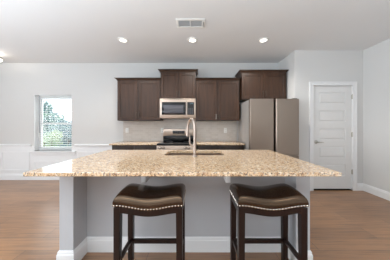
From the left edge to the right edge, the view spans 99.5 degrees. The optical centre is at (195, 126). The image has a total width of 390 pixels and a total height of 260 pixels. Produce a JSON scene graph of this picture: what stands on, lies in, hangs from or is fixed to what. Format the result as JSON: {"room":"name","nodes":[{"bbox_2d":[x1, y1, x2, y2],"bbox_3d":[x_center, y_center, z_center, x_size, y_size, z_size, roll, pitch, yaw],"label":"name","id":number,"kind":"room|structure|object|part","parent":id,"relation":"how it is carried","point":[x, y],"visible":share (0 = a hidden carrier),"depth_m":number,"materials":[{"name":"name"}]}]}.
{"room":"kitchen","nodes":[
{"label":"kitchen","id":0,"kind":"room"},
{"bbox_2d":[0,63,277,173],"bbox_3d":[-1.899,-0.120,3.936,7.681,2.740,0.149,0,0,0],"label":"wall","id":1,"kind":"structure","parent":0,"point":[92,87],"depth_m":3.87,"materials":[{"name":"grey paint"}]},
{"bbox_2d":[1,152,29,170],"bbox_3d":[-4.215,0.815,3.863,0.670,0.440,0.014,0,0,0],"label":"trim","id":2,"kind":"structure","parent":1,"relation":"attached to","point":[2,169],"depth_m":3.86,"materials":[{"name":"white paint"}]},
{"bbox_2d":[0,144,30,146],"bbox_3d":[-4.725,0.444,3.857,1.750,0.063,0.026,0,0,0],"label":"trim","id":3,"kind":"structure","parent":1,"relation":"attached to","point":[1,145],"depth_m":3.85,"materials":[{"name":"white paint"}]},
{"bbox_2d":[0,174,58,179],"bbox_3d":[-3.650,1.180,3.862,3.900,0.140,0.016,0,0,0],"label":"baseboard","id":4,"kind":"structure","parent":1,"relation":"attached to","point":[2,176],"depth_m":3.85,"materials":[{"name":"white paint"}]},
{"bbox_2d":[34,161,64,169],"bbox_3d":[-3.340,0.922,3.863,0.880,0.225,0.014,0,0,0],"label":"trim","id":5,"kind":"structure","parent":1,"relation":"attached to","point":[34,161],"depth_m":3.86,"materials":[{"name":"white paint"}]},
{"bbox_2d":[30,95,75,155],"bbox_3d":[-3.320,-0.033,3.919,1.060,1.425,0.188,0,0,0],"label":"window","id":6,"kind":"structure","parent":1,"relation":"in","point":[38,139],"depth_m":3.92,"materials":[{"name":"white paint"}]},
{"bbox_3d":[-3.320,0.590,3.895,1.060,0.030,0.140,0,0,0],"label":"sill","id":7,"kind":"part","parent":6,"relation":"part of","materials":[{"name":"white paint"}]},
{"bbox_3d":[-3.340,-0.085,3.987,0.880,1.320,0.045,0,0,0],"label":"frame","id":8,"kind":"part","parent":6,"relation":"part of","materials":[{"name":"white paint"}]},
{"bbox_2d":[39,95,71,150],"bbox_3d":[-3.305,-0.085,3.908,0.750,1.307,0.074,0,0,0],"label":"window blind","id":9,"kind":"object","parent":6,"relation":"attached to","point":[67,96],"visible":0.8,"depth_m":3.90,"materials":[{"name":"white plastic"}]},
{"bbox_3d":[-3.305,0.557,3.917,0.750,0.024,0.045,0,0,0],"label":"rail","id":10,"kind":"part","parent":9,"relation":"part of","materials":[{"name":"white plastic"}]},
{"bbox_3d":[-3.305,-0.080,3.917,0.572,1.270,0.053,0,0,0],"label":"ladder cord","id":11,"kind":"part","parent":9,"relation":"part of","materials":[{"name":"white plastic"}]},
{"bbox_3d":[-3.340,0.223,3.982,0.790,0.615,0.028,0,0,0],"label":"sash","id":12,"kind":"part","parent":6,"relation":"part of","materials":[{"name":"white paint"}]},
{"bbox_3d":[-3.340,-0.372,3.999,0.790,0.655,0.028,0,0,0],"label":"sash","id":13,"kind":"part","parent":6,"relation":"part of","materials":[{"name":"clear glass"}]},
{"bbox_2d":[74,144,111,146],"bbox_3d":[-2.268,0.444,3.857,1.125,0.063,0.026,0,0,0],"label":"trim","id":14,"kind":"structure","parent":1,"relation":"attached to","point":[75,145],"depth_m":3.85,"materials":[{"name":"white paint"}]},
{"bbox_2d":[115,78,162,120],"bbox_3d":[-1.217,-0.583,3.687,1.030,0.911,0.362,0,0,0],"label":"upper cabinet","id":15,"kind":"object","parent":1,"relation":"attached to","point":[138,99],"visible":0.95,"depth_m":3.55,"materials":[{"name":"brown wood"}]},
{"bbox_3d":[-1.458,-0.557,3.550,0.437,0.837,0.020,0,0,0],"label":"cabinet door","id":16,"kind":"part","parent":15,"relation":"part of","materials":[{"name":"brown wood"}]},
{"bbox_3d":[-1.217,-1.010,3.688,1.030,0.056,0.360,0,0,0],"label":"crown molding","id":17,"kind":"part","parent":15,"relation":"part of","materials":[{"name":"brown wood"}]},
{"bbox_3d":[-0.995,-0.557,3.550,0.473,0.837,0.020,0,0,0],"label":"cabinet door","id":18,"kind":"part","parent":15,"relation":"part of","materials":[{"name":"brown wood"}]},
{"bbox_2d":[158,69,197,98],"bbox_3d":[-0.372,-0.903,3.677,0.856,0.623,0.382,0,0,0],"label":"upper cabinet","id":19,"kind":"object","parent":1,"relation":"attached to","point":[175,83],"visible":0.97,"depth_m":3.53,"materials":[{"name":"brown wood"}]},
{"bbox_3d":[-0.560,-0.878,3.530,0.368,0.549,0.020,0,0,0],"label":"cabinet door","id":20,"kind":"part","parent":19,"relation":"part of","materials":[{"name":"brown wood"}]},
{"bbox_2d":[160,99,195,118],"bbox_3d":[-0.374,-0.382,3.633,0.756,0.413,0.450,0,0,0],"label":"microwave","id":21,"kind":"object","parent":19,"relation":"attached to","point":[169,108],"visible":1,"depth_m":3.46,"materials":[{"name":"silver metal"}]},
{"bbox_3d":[-0.454,-0.379,3.463,0.507,0.268,0.012,0,0,0],"label":"door","id":22,"kind":"part","parent":21,"relation":"part of","materials":[{"name":"black glass"}]},
{"bbox_3d":[-0.372,-1.187,3.678,0.856,0.056,0.380,0,0,0],"label":"crown molding","id":23,"kind":"part","parent":19,"relation":"part of","materials":[{"name":"brown wood"}]},
{"bbox_3d":[-0.184,-0.878,3.530,0.368,0.549,0.020,0,0,0],"label":"cabinet door","id":24,"kind":"part","parent":19,"relation":"part of","materials":[{"name":"brown wood"}]},
{"bbox_2d":[195,78,240,120],"bbox_3d":[0.478,-0.583,3.687,1.040,0.911,0.362,0,0,0],"label":"upper cabinet","id":25,"kind":"object","parent":1,"relation":"attached to","point":[217,99],"visible":0.95,"depth_m":3.55,"materials":[{"name":"brown wood"}]},
{"bbox_3d":[0.244,-0.557,3.550,0.460,0.837,0.020,0,0,0],"label":"cabinet door","id":26,"kind":"part","parent":25,"relation":"part of","materials":[{"name":"brown wood"}]},
{"bbox_3d":[0.478,-1.010,3.688,1.040,0.056,0.360,0,0,0],"label":"crown molding","id":27,"kind":"part","parent":25,"relation":"part of","materials":[{"name":"brown wood"}]},
{"bbox_3d":[0.712,-0.557,3.550,0.460,0.837,0.020,0,0,0],"label":"cabinet door","id":28,"kind":"part","parent":25,"relation":"part of","materials":[{"name":"brown wood"}]},
{"bbox_2d":[235,70,288,101],"bbox_3d":[1.433,-0.872,3.642,1.037,0.613,0.452,0,0,0],"label":"upper cabinet","id":29,"kind":"object","parent":1,"relation":"attached to","point":[257,84],"visible":0.92,"depth_m":3.46,"materials":[{"name":"brown wood"}]},
{"bbox_3d":[1.199,-0.847,3.460,0.456,0.539,0.020,0,0,0],"label":"cabinet door","id":30,"kind":"part","parent":29,"relation":"part of","materials":[{"name":"brown wood"}]},
{"bbox_3d":[1.433,-1.150,3.643,1.037,0.056,0.450,0,0,0],"label":"crown molding","id":31,"kind":"part","parent":29,"relation":"part of","materials":[{"name":"brown wood"}]},
{"bbox_3d":[1.665,-0.847,3.460,0.461,0.539,0.020,0,0,0],"label":"cabinet door","id":32,"kind":"part","parent":29,"relation":"part of","materials":[{"name":"brown wood"}]},
{"bbox_2d":[0,0,389,62],"bbox_3d":[-1.160,-1.550,-0.365,9.160,0.120,8.750,0,0,0],"label":"ceiling","id":33,"kind":"structure","parent":0,"point":[31,31],"depth_m":2.48,"materials":[{"name":"white paint"}]},
{"bbox_2d":[117,37,127,42],"bbox_3d":[-1.248,-1.484,2.840,0.176,0.012,0.176,0,0,0],"label":"recessed light","id":34,"kind":"object","parent":33,"relation":"in","point":[121,39],"visible":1,"depth_m":2.83,"materials":[{"name":"white plastic"}]},
{"bbox_2d":[176,19,204,27],"bbox_3d":[-0.070,-1.479,2.385,0.410,0.022,0.210,0,0,0],"label":"ceiling vent","id":35,"kind":"object","parent":33,"relation":"in","point":[181,23],"visible":1,"depth_m":2.39,"materials":[{"name":"white plastic"}]},
{"bbox_2d":[188,37,197,42],"bbox_3d":[-0.050,-1.484,2.840,0.176,0.012,0.176,0,0,0],"label":"recessed light","id":36,"kind":"object","parent":33,"relation":"in","point":[191,39],"visible":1,"depth_m":2.83,"materials":[{"name":"white plastic"}]},
{"bbox_2d":[258,37,268,42],"bbox_3d":[1.170,-1.484,2.840,0.176,0.012,0.176,0,0,0],"label":"recessed light","id":37,"kind":"object","parent":33,"relation":"in","point":[264,39],"visible":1,"depth_m":2.83,"materials":[{"name":"white plastic"}]},
{"bbox_2d":[0,180,389,259],"bbox_3d":[-1.160,1.300,-0.365,9.160,0.100,8.750,0,0,0],"label":"floor","id":38,"kind":"structure","parent":0,"point":[344,224],"depth_m":2.06,"materials":[{"name":"brown wood"}]},
{"bbox_2d":[112,145,156,149],"bbox_3d":[-1.209,0.809,3.540,0.902,0.882,0.637,0,0,0],"label":"base cabinet","id":39,"kind":"object","parent":38,"relation":"on","point":[114,147],"visible":0.19,"depth_m":3.25,"materials":[{"name":"brown wood"}]},
{"bbox_3d":[-1.431,0.460,3.265,0.435,0.150,0.020,0,0,0],"label":"drawer","id":40,"kind":"part","parent":39,"relation":"part of","materials":[{"name":"brown wood"}]},
{"bbox_2d":[109,141,161,144],"bbox_3d":[-1.224,0.351,3.540,0.933,0.030,0.640,0,0,0],"label":"countertop","id":41,"kind":"structure","parent":39,"relation":"on","point":[120,142],"depth_m":3.26,"materials":[{"name":"beige stone"}]},
{"bbox_3d":[-0.988,0.460,3.265,0.435,0.150,0.020,0,0,0],"label":"drawer","id":42,"kind":"part","parent":39,"relation":"part of","materials":[{"name":"brown wood"}]},
{"bbox_2d":[112,183,185,259],"bbox_3d":[-0.341,0.867,1.327,0.513,0.766,0.313,0,0,0],"label":"bar stool","id":43,"kind":"object","parent":38,"relation":"on","point":[134,199],"visible":1,"depth_m":1.19,"materials":[{"name":"brown leather"}]},
{"bbox_3d":[-0.565,0.916,1.204,0.047,0.668,0.047,0,0,0],"label":"leg","id":44,"kind":"part","parent":43,"relation":"part of","materials":[{"name":"brown wood"}]},
{"bbox_3d":[-0.565,0.916,1.452,0.047,0.668,0.047,0,0,0],"label":"leg","id":45,"kind":"part","parent":43,"relation":"part of","materials":[{"name":"brown wood"}]},
{"bbox_2d":[112,183,185,210],"bbox_3d":[-0.341,0.542,1.327,0.503,0.116,0.303,0,0,0],"label":"seat cushion","id":46,"kind":"object","parent":43,"relation":"on","point":[133,197],"depth_m":1.19,"materials":[{"name":"brown leather"}]},
{"bbox_3d":[-0.341,0.579,1.327,0.513,0.040,0.313,0,0,0],"label":"nailhead trim","id":47,"kind":"part","parent":43,"relation":"part of","materials":[{"name":"silver metal"}]},
{"bbox_3d":[-0.117,0.916,1.204,0.047,0.668,0.047,0,0,0],"label":"leg","id":48,"kind":"part","parent":43,"relation":"part of","materials":[{"name":"brown wood"}]},
{"bbox_3d":[-0.117,0.916,1.452,0.047,0.668,0.047,0,0,0],"label":"leg","id":49,"kind":"part","parent":43,"relation":"part of","materials":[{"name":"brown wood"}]},
{"bbox_2d":[157,129,192,149],"bbox_3d":[-0.368,0.652,3.489,0.768,1.195,0.722,0,0,0],"label":"range","id":50,"kind":"object","parent":38,"relation":"on","point":[173,139],"visible":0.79,"depth_m":3.77,"materials":[{"name":"silver metal"}]},
{"bbox_2d":[157,141,192,145],"bbox_3d":[-0.368,0.351,3.474,0.768,0.039,0.591,0,0,0],"label":"cooktop","id":51,"kind":"object","parent":50,"relation":"in","point":[164,143],"depth_m":3.22,"materials":[{"name":"black glass"}]},
{"bbox_3d":[-0.368,0.410,3.207,0.764,0.079,0.047,0,0,0],"label":"control panel","id":52,"kind":"part","parent":50,"relation":"part of","materials":[{"name":"silver metal"}]},
{"bbox_3d":[-0.368,0.277,3.813,0.740,0.126,0.070,0,0,0],"label":"backguard glass","id":53,"kind":"part","parent":50,"relation":"part of","materials":[{"name":"black glass"}]},
{"bbox_2d":[56,176,312,259],"bbox_3d":[-0.096,0.808,1.892,2.264,0.884,0.876,0,0,0],"label":"kitchen island","id":54,"kind":"object","parent":38,"relation":"on","point":[85,202],"visible":0.41,"depth_m":1.66,"materials":[{"name":"grey paint"}]},
{"bbox_3d":[-1.151,0.808,1.900,0.123,0.884,0.860,0,0,0],"label":"panel","id":55,"kind":"part","parent":54,"relation":"part of","materials":[{"name":"grey paint"}]},
{"bbox_2d":[23,150,341,175],"bbox_3d":[-0.096,0.351,1.793,2.327,0.030,1.178,0,0,0],"label":"island countertop","id":56,"kind":"structure","parent":54,"relation":"on","point":[108,162],"depth_m":1.46,"materials":[{"name":"beige stone"}]},
{"bbox_2d":[186,118,196,156],"bbox_3d":[-0.062,0.118,1.896,0.088,0.435,0.192,0,0,-42],"label":"sink faucet","id":57,"kind":"object","parent":56,"relation":"on","point":[193,145],"visible":1,"depth_m":1.85,"materials":[{"name":"metal"}]},
{"bbox_2d":[168,153,221,154],"bbox_3d":[-0.010,0.463,2.100,0.770,0.194,0.410,0,0,0],"label":"sink","id":58,"kind":"object","parent":56,"relation":"in","point":[169,153],"visible":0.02,"depth_m":2.28,"materials":[{"name":"silver metal"}]},
{"bbox_3d":[-0.096,1.177,1.892,2.264,0.146,0.876,0,0,0],"label":"island baseboard","id":59,"kind":"part","parent":54,"relation":"part of","materials":[{"name":"white paint"}]},
{"bbox_3d":[0.959,0.808,1.900,0.123,0.884,0.860,0,0,0],"label":"panel","id":60,"kind":"part","parent":54,"relation":"part of","materials":[{"name":"grey paint"}]},
{"bbox_2d":[196,144,242,149],"bbox_3d":[0.483,0.809,3.540,0.923,0.882,0.637,0,0,0],"label":"base cabinet","id":61,"kind":"object","parent":38,"relation":"on","point":[198,147],"visible":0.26,"depth_m":3.25,"materials":[{"name":"brown wood"}]},
{"bbox_3d":[0.257,0.460,3.265,0.446,0.150,0.020,0,0,0],"label":"drawer","id":62,"kind":"part","parent":61,"relation":"part of","materials":[{"name":"brown wood"}]},
{"bbox_2d":[196,141,244,144],"bbox_3d":[0.494,0.351,3.540,0.947,0.030,0.640,0,0,0],"label":"countertop","id":63,"kind":"structure","parent":61,"relation":"on","point":[197,142],"depth_m":3.26,"materials":[{"name":"beige stone"}]},
{"bbox_3d":[0.710,0.460,3.265,0.446,0.150,0.020,0,0,0],"label":"drawer","id":64,"kind":"part","parent":61,"relation":"part of","materials":[{"name":"brown wood"}]},
{"bbox_2d":[238,98,298,158],"bbox_3d":[1.431,0.367,3.386,0.898,1.766,0.827,0,0,0],"label":"refrigerator","id":65,"kind":"object","parent":38,"relation":"on","point":[263,124],"visible":0.49,"depth_m":2.98,"materials":[{"name":"silver metal"}]},
{"bbox_3d":[1.209,0.006,3.015,0.454,1.017,0.060,0,0,0],"label":"door","id":66,"kind":"part","parent":65,"relation":"part of","materials":[{"name":"silver metal"}]},
{"bbox_3d":[1.664,0.006,3.015,0.432,1.017,0.060,0,0,0],"label":"door","id":67,"kind":"part","parent":65,"relation":"part of","materials":[{"name":"silver metal"}]},
{"bbox_2d":[229,183,308,259],"bbox_3d":[0.557,0.867,1.327,0.513,0.766,0.313,0,0,0],"label":"bar stool","id":68,"kind":"object","parent":38,"relation":"on","point":[283,200],"visible":1,"depth_m":1.20,"materials":[{"name":"brown leather"}]},
{"bbox_3d":[0.333,0.916,1.452,0.047,0.668,0.047,0,0,0],"label":"leg","id":69,"kind":"part","parent":68,"relation":"part of","materials":[{"name":"brown wood"}]},
{"bbox_3d":[0.333,0.916,1.204,0.047,0.668,0.047,0,0,0],"label":"leg","id":70,"kind":"part","parent":68,"relation":"part of","materials":[{"name":"brown wood"}]},
{"bbox_3d":[0.557,0.579,1.327,0.513,0.040,0.313,0,0,0],"label":"nailhead trim","id":71,"kind":"part","parent":68,"relation":"part of","materials":[{"name":"silver metal"}]},
{"bbox_2d":[230,183,308,210],"bbox_3d":[0.557,0.542,1.327,0.503,0.116,0.303,0,0,0],"label":"seat cushion","id":72,"kind":"object","parent":68,"relation":"on","point":[282,196],"depth_m":1.20,"materials":[{"name":"brown leather"}]},
{"bbox_3d":[0.781,0.916,1.452,0.047,0.668,0.047,0,0,0],"label":"leg","id":73,"kind":"part","parent":68,"relation":"part of","materials":[{"name":"brown wood"}]},
{"bbox_3d":[0.781,0.916,1.204,0.047,0.668,0.047,0,0,0],"label":"leg","id":74,"kind":"part","parent":68,"relation":"part of","materials":[{"name":"brown wood"}]},
{"bbox_2d":[278,54,290,98],"bbox_3d":[1.990,-0.120,3.680,0.100,2.740,0.660,0,0,0],"label":"wall","id":75,"kind":"structure","parent":0,"point":[285,64],"depth_m":3.48,"materials":[{"name":"grey paint"}]},
{"bbox_2d":[291,50,362,182],"bbox_3d":[2.610,-0.120,3.290,1.340,2.740,0.120,0,0,0],"label":"wall","id":76,"kind":"structure","parent":0,"point":[307,66],"depth_m":3.23,"materials":[{"name":"grey paint"}]},
{"bbox_2d":[309,82,356,190],"bbox_3d":[2.684,0.188,3.268,0.920,2.124,0.164,0,0,0],"label":"door","id":77,"kind":"structure","parent":76,"relation":"in","point":[332,105],"depth_m":3.24,"materials":[{"name":"white paint"}]},
{"bbox_3d":[2.684,0.857,3.255,0.526,0.233,0.020,0,0,0],"label":"raised panel","id":78,"kind":"part","parent":77,"relation":"part of","materials":[{"name":"white paint"}]},
{"bbox_3d":[2.684,0.502,3.255,0.526,0.233,0.020,0,0,0],"label":"raised panel","id":79,"kind":"part","parent":77,"relation":"part of","materials":[{"name":"white paint"}]},
{"bbox_3d":[2.684,0.148,3.255,0.526,0.233,0.020,0,0,0],"label":"raised panel","id":80,"kind":"part","parent":77,"relation":"part of","materials":[{"name":"white paint"}]},
{"bbox_3d":[2.684,-0.204,3.255,0.526,0.233,0.020,0,0,0],"label":"raised panel","id":81,"kind":"part","parent":77,"relation":"part of","materials":[{"name":"white paint"}]},
{"bbox_3d":[2.684,-0.558,3.255,0.526,0.233,0.020,0,0,0],"label":"raised panel","id":82,"kind":"part","parent":77,"relation":"part of","materials":[{"name":"white paint"}]},
{"bbox_2d":[357,183,362,190],"bbox_3d":[2.610,1.180,3.222,1.340,0.140,0.016,0,0,0],"label":"baseboard","id":83,"kind":"structure","parent":76,"relation":"attached to","point":[359,185],"depth_m":3.21,"materials":[{"name":"white paint"}]},
{"bbox_2d":[363,38,389,191],"bbox_3d":[3.350,-0.120,-0.365,0.140,2.740,8.750,0,0,0],"label":"wall","id":84,"kind":"structure","parent":0,"point":[376,58],"depth_m":2.98,"materials":[{"name":"grey paint"}]},
{"bbox_2d":[363,183,389,200],"bbox_3d":[3.272,1.180,-0.685,0.016,0.140,7.830,0,0,0],"label":"baseboard","id":85,"kind":"structure","parent":84,"relation":"attached to","point":[378,192],"depth_m":2.97,"materials":[{"name":"white paint"}]},
{"label":"outside","id":86,"kind":"structure","parent":0,"visible":0},
{"bbox_3d":[-15.000,1.675,32.135,60.000,0.150,55.730,0,0,0],"label":"lawn","id":87,"kind":"structure","parent":86,"visible":0},
{"bbox_2d":[43,129,62,145],"bbox_3d":[-7.308,0.867,8.287,1.242,1.473,1.004,0,0,0],"label":"shrub","id":88,"kind":"object","parent":87,"relation":"on","point":[46,138],"visible":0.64,"depth_m":8.23,"materials":[{"name":"green plant"}]},
{"bbox_2d":[43,101,64,143],"bbox_3d":[-11.246,-0.254,12.489,3.688,3.716,2.134,0,0,0],"label":"broadleaf tree","id":89,"kind":"object","parent":87,"relation":"on","point":[52,118],"visible":0.24,"depth_m":12.39,"materials":[{"name":"green plant"}]},
{"bbox_2d":[48,120,71,145],"bbox_3d":[-8.323,0.708,10.588,2.183,2.221,1.743,0,0,0],"label":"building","id":90,"kind":"structure","parent":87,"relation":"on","point":[62,127],"depth_m":10.33,"materials":[{"name":"white"}]}
]}

